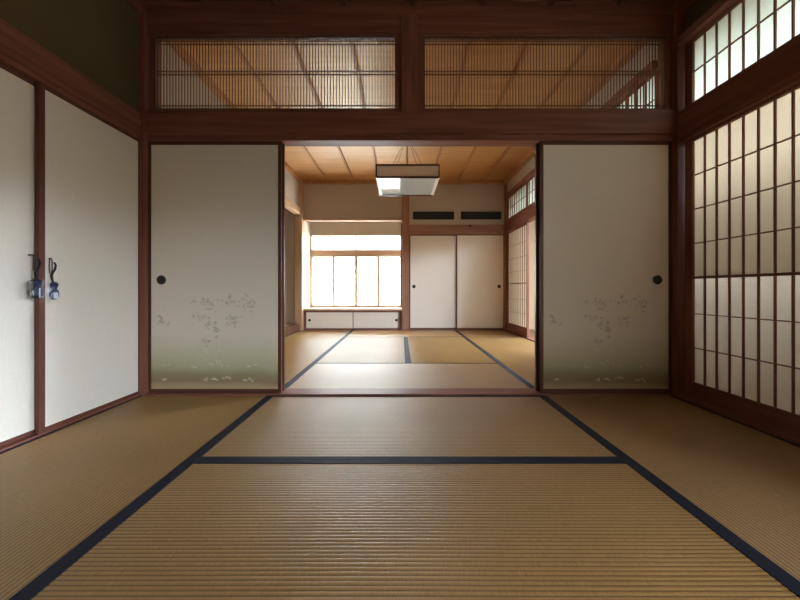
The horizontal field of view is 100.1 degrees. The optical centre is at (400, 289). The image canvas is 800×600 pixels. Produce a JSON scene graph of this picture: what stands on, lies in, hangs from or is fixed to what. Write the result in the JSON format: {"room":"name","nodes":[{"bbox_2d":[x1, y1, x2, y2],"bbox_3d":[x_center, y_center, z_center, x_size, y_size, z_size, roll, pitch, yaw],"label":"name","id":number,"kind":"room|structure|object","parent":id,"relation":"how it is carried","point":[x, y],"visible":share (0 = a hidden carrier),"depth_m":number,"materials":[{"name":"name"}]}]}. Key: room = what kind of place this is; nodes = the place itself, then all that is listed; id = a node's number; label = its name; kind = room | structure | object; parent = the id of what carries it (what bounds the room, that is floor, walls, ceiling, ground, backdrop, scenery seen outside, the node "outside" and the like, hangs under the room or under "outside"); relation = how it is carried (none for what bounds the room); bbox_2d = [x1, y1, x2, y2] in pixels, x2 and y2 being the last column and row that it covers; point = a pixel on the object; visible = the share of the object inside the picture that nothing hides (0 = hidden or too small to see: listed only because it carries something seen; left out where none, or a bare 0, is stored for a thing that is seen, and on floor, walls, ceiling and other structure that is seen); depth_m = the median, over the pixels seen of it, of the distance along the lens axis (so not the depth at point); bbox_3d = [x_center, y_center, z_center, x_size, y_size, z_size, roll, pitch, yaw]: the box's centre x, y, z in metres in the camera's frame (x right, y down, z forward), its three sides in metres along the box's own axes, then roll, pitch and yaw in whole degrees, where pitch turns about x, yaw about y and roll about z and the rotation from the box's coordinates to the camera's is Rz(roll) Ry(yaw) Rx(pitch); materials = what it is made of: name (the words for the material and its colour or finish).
{"room":"traditional dwelling","nodes":[
{"label":"traditional dwelling","id":0,"kind":"room"},
{"bbox_2d":[0,0,298,205],"bbox_3d":[-1.905,-1.585,2.345,0.190,0.770,7.350,0,0,0],"label":"wall","id":1,"kind":"structure","parent":0,"point":[97,38],"depth_m":2.01,"materials":[{"name":"green paint"}]},
{"bbox_2d":[0,18,140,138],"bbox_3d":[-1.843,-1.137,1.680,0.115,0.145,1.260,0,0,0],"label":"trim","id":2,"kind":"structure","parent":1,"relation":"attached to","point":[14,44],"depth_m":1.77,"materials":[{"name":"brown wood"}]},
{"bbox_2d":[125,0,141,12],"bbox_3d":[-1.808,-1.933,0.490,0.065,0.075,3.640,0,0,0],"label":"trim","id":3,"kind":"structure","parent":1,"relation":"attached to","point":[136,5],"depth_m":2.26,"materials":[{"name":"brown wood"}]},
{"bbox_2d":[137,3,159,395],"bbox_3d":[-1.831,-0.595,2.380,0.138,2.750,0.160,0,0,0],"label":"trim","id":4,"kind":"structure","parent":1,"relation":"attached to","point":[142,37],"depth_m":2.30,"materials":[{"name":"brown wood"}]},
{"bbox_2d":[149,36,153,108],"bbox_3d":[-1.744,-1.512,2.360,0.035,0.515,0.036,0,0,0],"label":"trim","id":5,"kind":"structure","parent":1,"relation":"attached to","point":[151,38],"depth_m":2.34,"materials":[{"name":"brown wood"}]},
{"bbox_2d":[168,42,301,181],"bbox_3d":[-1.808,-1.935,4.250,0.065,0.070,3.580,0,0,0],"label":"trim","id":6,"kind":"structure","parent":1,"relation":"attached to","point":[292,172],"depth_m":3.11,"materials":[{"name":"brown wood"}]},
{"bbox_2d":[285,196,299,214],"bbox_3d":[-1.833,-1.385,4.620,0.105,0.130,2.640,0,0,0],"label":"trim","id":7,"kind":"structure","parent":1,"relation":"attached to","point":[290,205],"depth_m":5.53,"materials":[{"name":"brown wood"}]},
{"bbox_2d":[295,181,303,330],"bbox_3d":[-1.820,-0.575,5.995,0.130,2.710,0.120,0,0,0],"label":"trim","id":8,"kind":"structure","parent":1,"relation":"attached to","point":[299,223],"depth_m":5.94,"materials":[{"name":"brown wood"}]},
{"bbox_2d":[396,36,400,108],"bbox_3d":[-0.018,-1.512,2.357,0.036,0.515,0.043,0,0,0],"label":"trim","id":9,"kind":"structure","parent":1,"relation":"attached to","point":[398,38],"depth_m":2.33,"materials":[{"name":"brown wood"}]},
{"bbox_2d":[145,2,669,13],"bbox_3d":[0.045,-1.940,2.365,3.590,0.060,0.150,0,0,0],"label":"trim","id":10,"kind":"structure","parent":1,"relation":"attached to","point":[150,7],"depth_m":2.29,"materials":[{"name":"brown wood"}]},
{"bbox_2d":[401,13,416,111],"bbox_3d":[0.056,-1.567,2.380,0.112,0.680,0.140,0,0,0],"label":"trim","id":11,"kind":"structure","parent":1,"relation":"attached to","point":[408,20],"depth_m":2.31,"materials":[{"name":"brown wood"}]},
{"bbox_2d":[147,14,672,35],"bbox_3d":[0.063,-1.840,2.352,3.650,0.140,0.053,0,0,0],"label":"upper beam","id":12,"kind":"structure","parent":1,"relation":"attached to","point":[157,24],"depth_m":2.33,"materials":[{"name":"brown wood"}]},
{"bbox_2d":[147,135,672,145],"bbox_3d":[0.063,-1.055,2.375,3.650,0.040,0.100,0,0,0],"label":"trim","id":13,"kind":"structure","parent":1,"relation":"attached to","point":[288,140],"depth_m":2.33,"materials":[{"name":"brown wood"}]},
{"bbox_2d":[145,112,674,134],"bbox_3d":[0.063,-1.150,2.374,3.650,0.150,0.142,0,0,0],"label":"lintel beam","id":14,"kind":"structure","parent":1,"relation":"attached to","point":[156,123],"depth_m":2.30,"materials":[{"name":"brown wood"}]},
{"bbox_2d":[147,109,672,111],"bbox_3d":[0.063,-1.240,2.352,3.650,0.030,0.053,0,0,0],"label":"trim","id":15,"kind":"structure","parent":1,"relation":"attached to","point":[148,110],"depth_m":2.33,"materials":[{"name":"brown wood"}]},
{"bbox_2d":[154,36,395,108],"bbox_3d":[-0.881,-1.512,2.355,1.691,0.515,0.026,0,0,0],"label":"transom","id":16,"kind":"object","parent":15,"relation":"on","point":[157,39],"visible":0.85,"depth_m":2.35,"materials":[{"name":"paint"}]},
{"bbox_2d":[424,36,664,108],"bbox_3d":[1.004,-1.512,2.355,1.688,0.515,0.026,0,0,0],"label":"transom","id":17,"kind":"object","parent":15,"relation":"on","point":[661,39],"visible":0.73,"depth_m":2.35,"materials":[{"name":"paint"}]},
{"bbox_2d":[417,36,423,108],"bbox_3d":[0.136,-1.512,2.357,0.048,0.515,0.043,0,0,0],"label":"trim","id":18,"kind":"structure","parent":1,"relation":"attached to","point":[420,39],"depth_m":2.33,"materials":[{"name":"brown wood"}]},
{"bbox_2d":[304,221,309,308],"bbox_3d":[-1.812,-0.395,6.330,0.095,2.350,0.540,0,0,0],"label":"wall","id":19,"kind":"structure","parent":0,"point":[306,223],"depth_m":6.26,"materials":[{"name":"beige paint"}]},
{"bbox_2d":[310,221,401,305],"bbox_3d":[0.092,-0.395,6.550,3.715,2.350,0.100,0,0,0],"label":"wall","id":20,"kind":"structure","parent":0,"point":[316,227],"depth_m":6.52,"materials":[{"name":"beige paint"}]},
{"bbox_2d":[285,184,503,323],"bbox_3d":[-0.310,-0.605,6.080,4.620,2.770,0.120,0,0,0],"label":"wall","id":21,"kind":"structure","parent":0,"point":[321,201],"depth_m":6.06,"materials":[{"name":"beige paint"}]},
{"bbox_2d":[285,324,299,335],"bbox_3d":[-1.847,0.696,4.617,0.105,0.168,2.635,0,0,0],"label":"trim","id":22,"kind":"structure","parent":21,"relation":"attached to","point":[291,329],"depth_m":5.54,"materials":[{"name":"paint"}]},
{"bbox_2d":[303,219,401,220],"bbox_3d":[-0.868,-1.254,6.055,1.775,0.032,0.060,0,0,0],"label":"trim","id":23,"kind":"structure","parent":21,"relation":"attached to","point":[303,219],"depth_m":6.03,"materials":[{"name":"brown wood"}]},
{"bbox_2d":[303,180,504,183],"bbox_3d":[0.052,-1.935,6.035,3.615,0.070,0.070,0,0,0],"label":"trim","id":24,"kind":"structure","parent":21,"relation":"attached to","point":[304,181],"depth_m":6.00,"materials":[{"name":"brown wood"}]},
{"bbox_2d":[402,196,408,329],"bbox_3d":[0.084,-0.560,6.090,0.128,2.680,0.140,0,0,0],"label":"trim","id":25,"kind":"structure","parent":21,"relation":"attached to","point":[405,199],"depth_m":6.02,"materials":[{"name":"brown wood"}]},
{"bbox_2d":[409,235,455,328],"bbox_3d":[0.586,-0.140,6.097,0.868,1.720,0.026,0,0,0],"label":"door","id":26,"kind":"structure","parent":21,"relation":"in","point":[432,258],"depth_m":6.09,"materials":[{"name":"beige paper"}]},
{"bbox_2d":[413,212,453,219],"bbox_3d":[0.587,-1.335,6.050,0.740,0.140,0.020,0,0,0],"label":"air vent","id":27,"kind":"object","parent":21,"relation":"in","point":[416,215],"visible":1,"depth_m":6.05,"materials":[{"name":"black"}]},
{"bbox_2d":[409,329,503,329],"bbox_3d":[1.004,0.750,6.095,1.712,0.060,0.130,0,0,0],"label":"trim","id":28,"kind":"structure","parent":21,"relation":"attached to","point":[409,329],"depth_m":6.03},
{"bbox_2d":[409,225,503,234],"bbox_3d":[1.004,-1.083,6.095,1.712,0.175,0.130,0,0,0],"label":"trim","id":29,"kind":"structure","parent":21,"relation":"attached to","point":[413,229],"depth_m":6.03,"materials":[{"name":"brown wood"}]},
{"bbox_2d":[456,234,503,328],"bbox_3d":[1.435,-0.140,6.067,0.870,1.720,0.026,0,0,0],"label":"door","id":30,"kind":"structure","parent":21,"relation":"in","point":[479,257],"depth_m":6.06,"materials":[{"name":"beige paper"}]},
{"bbox_2d":[461,212,500,219],"bbox_3d":[1.444,-1.335,6.050,0.722,0.140,0.020,0,0,0],"label":"air vent","id":31,"kind":"object","parent":21,"relation":"in","point":[464,215],"visible":1,"depth_m":6.05,"materials":[{"name":"black"}]},
{"bbox_2d":[506,330,534,341],"bbox_3d":[1.917,0.750,4.220,0.105,0.060,3.520,0,0,0],"label":"trim","id":32,"kind":"structure","parent":21,"relation":"attached to","point":[529,338],"depth_m":5.03,"materials":[{"name":"brown wood"}]},
{"bbox_2d":[507,221,528,337],"bbox_3d":[1.905,-0.150,5.497,0.030,1.740,0.955,0,0,0],"label":"screen","id":33,"kind":"object","parent":32,"relation":"on","point":[518,237],"visible":0.99,"depth_m":5.44,"materials":[{"name":"paper"}]},
{"bbox_2d":[140,0,675,180],"bbox_3d":[0.000,-1.985,2.335,4.000,0.090,7.570,0,0,0],"label":"ceiling","id":34,"kind":"structure","parent":0,"point":[325,163],"depth_m":3.24,"materials":[{"name":"brown wood"}]},
{"bbox_2d":[376,146,439,195],"bbox_3d":[0.078,-1.615,4.250,0.744,0.651,0.744,0,0,0],"label":"pendant lamp","id":35,"kind":"object","parent":34,"relation":"hanging from","point":[393,179],"visible":0.86,"depth_m":3.97,"materials":[{"name":"paint"}]},
{"bbox_2d":[380,179,435,194],"bbox_3d":[0.078,-1.304,4.250,0.664,0.004,0.712,0,0,0],"label":"diffuser","id":36,"kind":"object","parent":35,"relation":"attached to","point":[388,186],"depth_m":4.23,"materials":[{"name":"plastic"}]},
{"bbox_2d":[529,220,534,328],"bbox_3d":[2.490,-0.520,6.160,1.020,2.600,0.080,0,0,0],"label":"wall","id":37,"kind":"structure","parent":0,"point":[531,224],"depth_m":6.12,"materials":[{"name":"beige paint"}]},
{"bbox_2d":[529,329,534,337],"bbox_3d":[2.485,0.755,2.400,1.030,0.050,7.800,0,0,0],"label":"floor","id":38,"kind":"structure","parent":0,"point":[531,331],"depth_m":5.56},
{"bbox_2d":[507,42,657,191],"bbox_3d":[1.940,-1.827,4.255,0.080,0.285,3.590,0,0,0],"label":"wall","id":39,"kind":"structure","parent":0,"point":[530,165],"depth_m":2.94,"materials":[{"name":"beige paint"}]},
{"bbox_2d":[504,183,506,329],"bbox_3d":[1.910,-0.595,6.050,0.100,2.750,0.140,0,0,0],"label":"trim","id":40,"kind":"structure","parent":39,"relation":"attached to","point":[505,184],"depth_m":5.98,"materials":[{"name":"brown wood"}]},
{"bbox_2d":[503,42,647,182],"bbox_3d":[1.865,-1.935,4.225,0.070,0.070,3.530,0,0,0],"label":"trim","id":41,"kind":"structure","parent":39,"relation":"attached to","point":[531,153],"depth_m":3.16,"materials":[{"name":"brown wood"}]},
{"bbox_2d":[504,60,657,197],"bbox_3d":[1.907,-1.657,4.220,0.125,0.055,3.520,0,0,0],"label":"trim","id":42,"kind":"structure","parent":39,"relation":"attached to","point":[531,173],"depth_m":2.84,"materials":[{"name":"brown wood"}]},
{"bbox_2d":[665,36,670,108],"bbox_3d":[1.868,-1.512,2.360,0.040,0.515,0.036,0,0,0],"label":"trim","id":43,"kind":"structure","parent":39,"relation":"attached to","point":[667,38],"depth_m":2.34,"materials":[{"name":"brown wood"}]},
{"bbox_2d":[659,4,684,396],"bbox_3d":[1.944,-0.595,2.374,0.112,2.750,0.172,0,0,0],"label":"trim","id":44,"kind":"structure","parent":39,"relation":"attached to","point":[677,52],"depth_m":2.29,"materials":[{"name":"brown wood"}]},
{"bbox_2d":[685,0,718,30],"bbox_3d":[1.980,-1.843,0.480,0.080,0.255,3.620,0,0,0],"label":"wall","id":45,"kind":"structure","parent":0,"point":[696,10],"depth_m":2.20,"materials":[{"name":"green paint"}]},
{"bbox_2d":[675,0,696,11],"bbox_3d":[1.905,-1.933,0.479,0.070,0.075,3.618,0,0,0],"label":"trim","id":46,"kind":"structure","parent":45,"relation":"attached to","point":[680,5],"depth_m":2.24,"materials":[{"name":"brown wood"}]},
{"bbox_2d":[677,0,736,45],"bbox_3d":[1.942,-1.688,0.479,0.115,0.055,3.618,0,0,0],"label":"trim","id":47,"kind":"structure","parent":45,"relation":"attached to","point":[721,6],"depth_m":2.09,"materials":[{"name":"brown wood"}]},
{"bbox_3d":[-0.873,0.562,6.560,1.785,0.435,0.080,0,0,0],"label":"wall","id":48,"kind":"structure","parent":0,"visible":0},
{"bbox_2d":[310,234,401,306],"bbox_3d":[-0.873,-0.362,6.530,1.785,1.415,0.060,0,0,0],"label":"window","id":49,"kind":"structure","parent":48,"relation":"in","point":[347,270],"depth_m":6.52,"materials":[{"name":"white glass"}]},
{"bbox_3d":[0.125,0.825,2.575,5.750,0.090,8.150,0,0,0],"label":"floor","id":50,"kind":"structure","parent":0,"visible":0},
{"bbox_2d":[0,394,139,451],"bbox_3d":[-1.847,0.750,0.487,0.105,0.060,3.635,0,0,0],"label":"trim","id":51,"kind":"structure","parent":50,"relation":"on","point":[33,436],"depth_m":1.68,"materials":[{"name":"brown wood"}]},
{"bbox_2d":[0,62,34,447],"bbox_3d":[-1.833,-0.158,1.387,0.021,1.755,0.667,0,0,0],"label":"door","id":52,"kind":"structure","parent":51,"relation":"on","point":[17,91],"depth_m":1.59,"materials":[{"name":"beige paper"}]},
{"bbox_2d":[28,254,43,297],"bbox_3d":[-1.785,-0.054,1.645,0.051,0.237,0.060,0,0,36],"label":"charm","id":53,"kind":"object","parent":52,"relation":"hanging from","point":[36,291],"visible":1,"depth_m":1.64,"materials":[{"name":"black paint"}]},
{"bbox_2d":[35,81,138,433],"bbox_3d":[-1.808,-0.158,1.981,0.021,1.755,0.638,0,0,0],"label":"door","id":54,"kind":"structure","parent":51,"relation":"on","point":[87,166],"depth_m":1.90,"materials":[{"name":"beige paper"}]},
{"bbox_2d":[48,258,58,298],"bbox_3d":[-1.785,-0.044,1.719,0.031,0.237,0.074,0,0,0],"label":"charm","id":55,"kind":"object","parent":54,"relation":"hanging from","point":[54,292],"visible":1,"depth_m":1.72,"materials":[{"name":"black paint"}]},
{"bbox_2d":[0,396,272,599],"bbox_3d":[-1.333,0.754,1.395,0.922,0.052,1.814,0,0,0],"label":"mat","id":56,"kind":"object","parent":50,"relation":"on","point":[64,490],"visible":0.98,"depth_m":1.34,"materials":[{"name":"beige wicker"}]},
{"bbox_2d":[285,347,333,387],"bbox_3d":[-1.319,0.754,3.342,0.952,0.052,1.788,0,0,0],"label":"mat","id":57,"kind":"object","parent":50,"relation":"on","point":[298,360],"visible":0.34,"depth_m":3.49,"materials":[{"name":"beige wicker"}]},
{"bbox_2d":[285,330,353,346],"bbox_3d":[-1.319,0.754,5.133,0.952,0.052,1.789,0,0,0],"label":"mat","id":58,"kind":"object","parent":50,"relation":"on","point":[304,338],"visible":0.77,"depth_m":5.00,"materials":[{"name":"beige wicker"}]},
{"bbox_2d":[303,307,401,329],"bbox_3d":[-0.867,0.561,6.258,1.770,0.427,0.485,0,0,0],"label":"base cabinet","id":59,"kind":"object","parent":50,"relation":"on","point":[315,318],"visible":0.98,"depth_m":6.05,"materials":[{"name":"beige paper"}]},
{"bbox_2d":[317,337,407,362],"bbox_3d":[-0.385,0.754,4.237,0.912,0.052,1.819,0,0,0],"label":"mat","id":60,"kind":"object","parent":50,"relation":"on","point":[350,349],"visible":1,"depth_m":3.95,"materials":[{"name":"beige wicker"}]},
{"bbox_2d":[347,330,461,336],"bbox_3d":[0.057,0.754,5.588,1.795,0.052,0.879,0,0,0],"label":"mat","id":61,"kind":"object","parent":50,"relation":"on","point":[356,333],"visible":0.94,"depth_m":5.56,"materials":[{"name":"beige wicker"}]},
{"bbox_2d":[288,363,528,387],"bbox_3d":[0.057,0.754,2.887,1.795,0.052,0.879,0,0,0],"label":"mat","id":62,"kind":"object","parent":50,"relation":"on","point":[320,375],"visible":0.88,"depth_m":2.84,"materials":[{"name":"beige wicker"}]},
{"bbox_2d":[198,396,620,459],"bbox_3d":[0.036,0.754,1.869,1.815,0.052,0.868,0,0,0],"label":"mat","id":63,"kind":"object","parent":50,"relation":"on","point":[284,427],"visible":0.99,"depth_m":1.71,"materials":[{"name":"beige wicker"}]},
{"bbox_2d":[145,388,674,395],"bbox_3d":[0.063,0.750,2.375,3.650,0.060,0.140,0,0,0],"label":"trim","id":64,"kind":"structure","parent":50,"relation":"on","point":[288,391],"depth_m":2.32,"materials":[{"name":"brown wood"}]},
{"bbox_2d":[148,141,281,392],"bbox_3d":[-1.300,-0.158,2.347,0.929,1.755,0.026,0,0,0],"label":"door","id":65,"kind":"structure","parent":64,"relation":"on","point":[215,207],"depth_m":2.34,"materials":[{"name":"paper"}]},
{"bbox_2d":[282,143,284,390],"bbox_3d":[-1.280,-0.158,2.385,0.901,1.755,0.025,0,0,0],"label":"door","id":66,"kind":"structure","parent":64,"relation":"on","point":[283,144],"depth_m":2.37,"materials":[{"name":"brown wood"}]},
{"bbox_2d":[535,143,538,390],"bbox_3d":[1.387,-0.158,2.385,0.865,1.755,0.025,0,0,0],"label":"door","id":67,"kind":"structure","parent":64,"relation":"on","point":[536,144],"depth_m":2.37,"materials":[{"name":"brown wood"}]},
{"bbox_2d":[539,141,671,392],"bbox_3d":[1.430,-0.158,2.347,0.916,1.755,0.026,0,0,0],"label":"door","id":68,"kind":"structure","parent":64,"relation":"on","point":[605,207],"depth_m":2.34,"materials":[{"name":"paper"}]},
{"bbox_2d":[31,460,799,599],"bbox_3d":[0.036,0.754,0.993,1.815,0.052,0.882,0,0,0],"label":"mat","id":69,"kind":"object","parent":50,"relation":"on","point":[221,529],"visible":1,"depth_m":0.97,"materials":[{"name":"beige wicker"}]},
{"bbox_2d":[406,337,495,362],"bbox_3d":[0.513,0.754,4.237,0.881,0.052,1.819,0,0,0],"label":"mat","id":70,"kind":"object","parent":50,"relation":"on","point":[419,349],"visible":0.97,"depth_m":3.95,"materials":[{"name":"beige wicker"}]},
{"bbox_2d":[455,330,534,346],"bbox_3d":[1.409,0.754,5.133,0.908,0.052,1.789,0,0,0],"label":"mat","id":71,"kind":"object","parent":50,"relation":"on","point":[478,338],"visible":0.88,"depth_m":4.98,"materials":[{"name":"beige wicker"}]},
{"bbox_2d":[477,347,534,387],"bbox_3d":[1.409,0.754,3.342,0.908,0.052,1.788,0,0,0],"label":"mat","id":72,"kind":"object","parent":50,"relation":"on","point":[518,361],"visible":0.36,"depth_m":3.45,"materials":[{"name":"beige wicker"}]},
{"bbox_2d":[540,396,799,597],"bbox_3d":[1.405,0.754,1.395,0.918,0.052,1.814,0,0,0],"label":"mat","id":73,"kind":"object","parent":50,"relation":"on","point":[740,480],"visible":0.98,"depth_m":1.41,"materials":[{"name":"beige wicker"}]},
{"bbox_2d":[676,395,799,444],"bbox_3d":[1.942,0.750,0.479,0.135,0.060,3.618,0,0,0],"label":"trim","id":74,"kind":"structure","parent":50,"relation":"on","point":[775,432],"depth_m":1.84,"materials":[{"name":"brown wood"}]},
{"bbox_2d":[685,82,799,437],"bbox_3d":[1.945,-0.142,1.827,0.030,1.725,0.901,0,0,0],"label":"screen","id":75,"kind":"object","parent":74,"relation":"on","point":[742,173],"visible":1,"depth_m":1.88,"materials":[{"name":"paper"}]},
{"bbox_3d":[0.000,-0.595,-1.400,4.000,2.750,0.140,0,0,0],"label":"wall","id":76,"kind":"structure","parent":0,"visible":0},
{"bbox_2d":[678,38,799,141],"bbox_3d":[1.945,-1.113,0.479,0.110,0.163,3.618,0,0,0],"label":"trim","id":77,"kind":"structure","parent":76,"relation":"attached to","point":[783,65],"depth_m":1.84,"materials":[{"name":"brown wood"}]},
{"bbox_2d":[679,35,799,113],"bbox_3d":[1.955,-1.205,0.479,0.110,0.020,3.618,0,0,0],"label":"trim","id":78,"kind":"structure","parent":76,"relation":"attached to","point":[797,37],"depth_m":1.85,"materials":[{"name":"brown wood"}]},
{"bbox_2d":[685,0,799,107],"bbox_3d":[1.945,-1.438,1.359,0.030,0.445,1.838,0,0,0],"label":"transom window","id":79,"kind":"structure","parent":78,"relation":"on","point":[748,31],"depth_m":1.94,"materials":[{"name":"paper"}]},
{"bbox_3d":[1.930,-0.150,2.730,0.080,1.740,0.540,0,0,0],"label":"wall","id":80,"kind":"structure","parent":0,"visible":0},
{"bbox_2d":[505,201,534,231],"bbox_3d":[1.910,-1.123,4.220,0.120,0.205,3.520,0,0,0],"label":"trim","id":81,"kind":"structure","parent":80,"relation":"on","point":[526,214],"depth_m":5.14,"materials":[{"name":"brown wood"}]},
{"bbox_2d":[507,181,526,218],"bbox_3d":[1.905,-1.427,5.513,0.030,0.405,0.925,0,0,0],"label":"screen","id":82,"kind":"object","parent":81,"relation":"on","point":[517,200],"visible":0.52,"depth_m":5.49,"materials":[{"name":"paper"}]},
{"bbox_2d":[527,174,534,205],"bbox_3d":[1.905,-1.427,4.562,0.030,0.405,0.965,0,0,0],"label":"screen","id":83,"kind":"object","parent":81,"relation":"on","point":[531,182],"visible":0.25,"depth_m":4.90,"materials":[{"name":"paper"}]},
{"bbox_2d":[612,69,657,107],"bbox_3d":[1.905,-1.427,3.270,0.030,0.405,1.600,0,0,0],"label":"screen","id":84,"kind":"object","parent":81,"relation":"on","point":[656,69],"visible":0.05,"depth_m":2.60,"materials":[{"name":"paper"}]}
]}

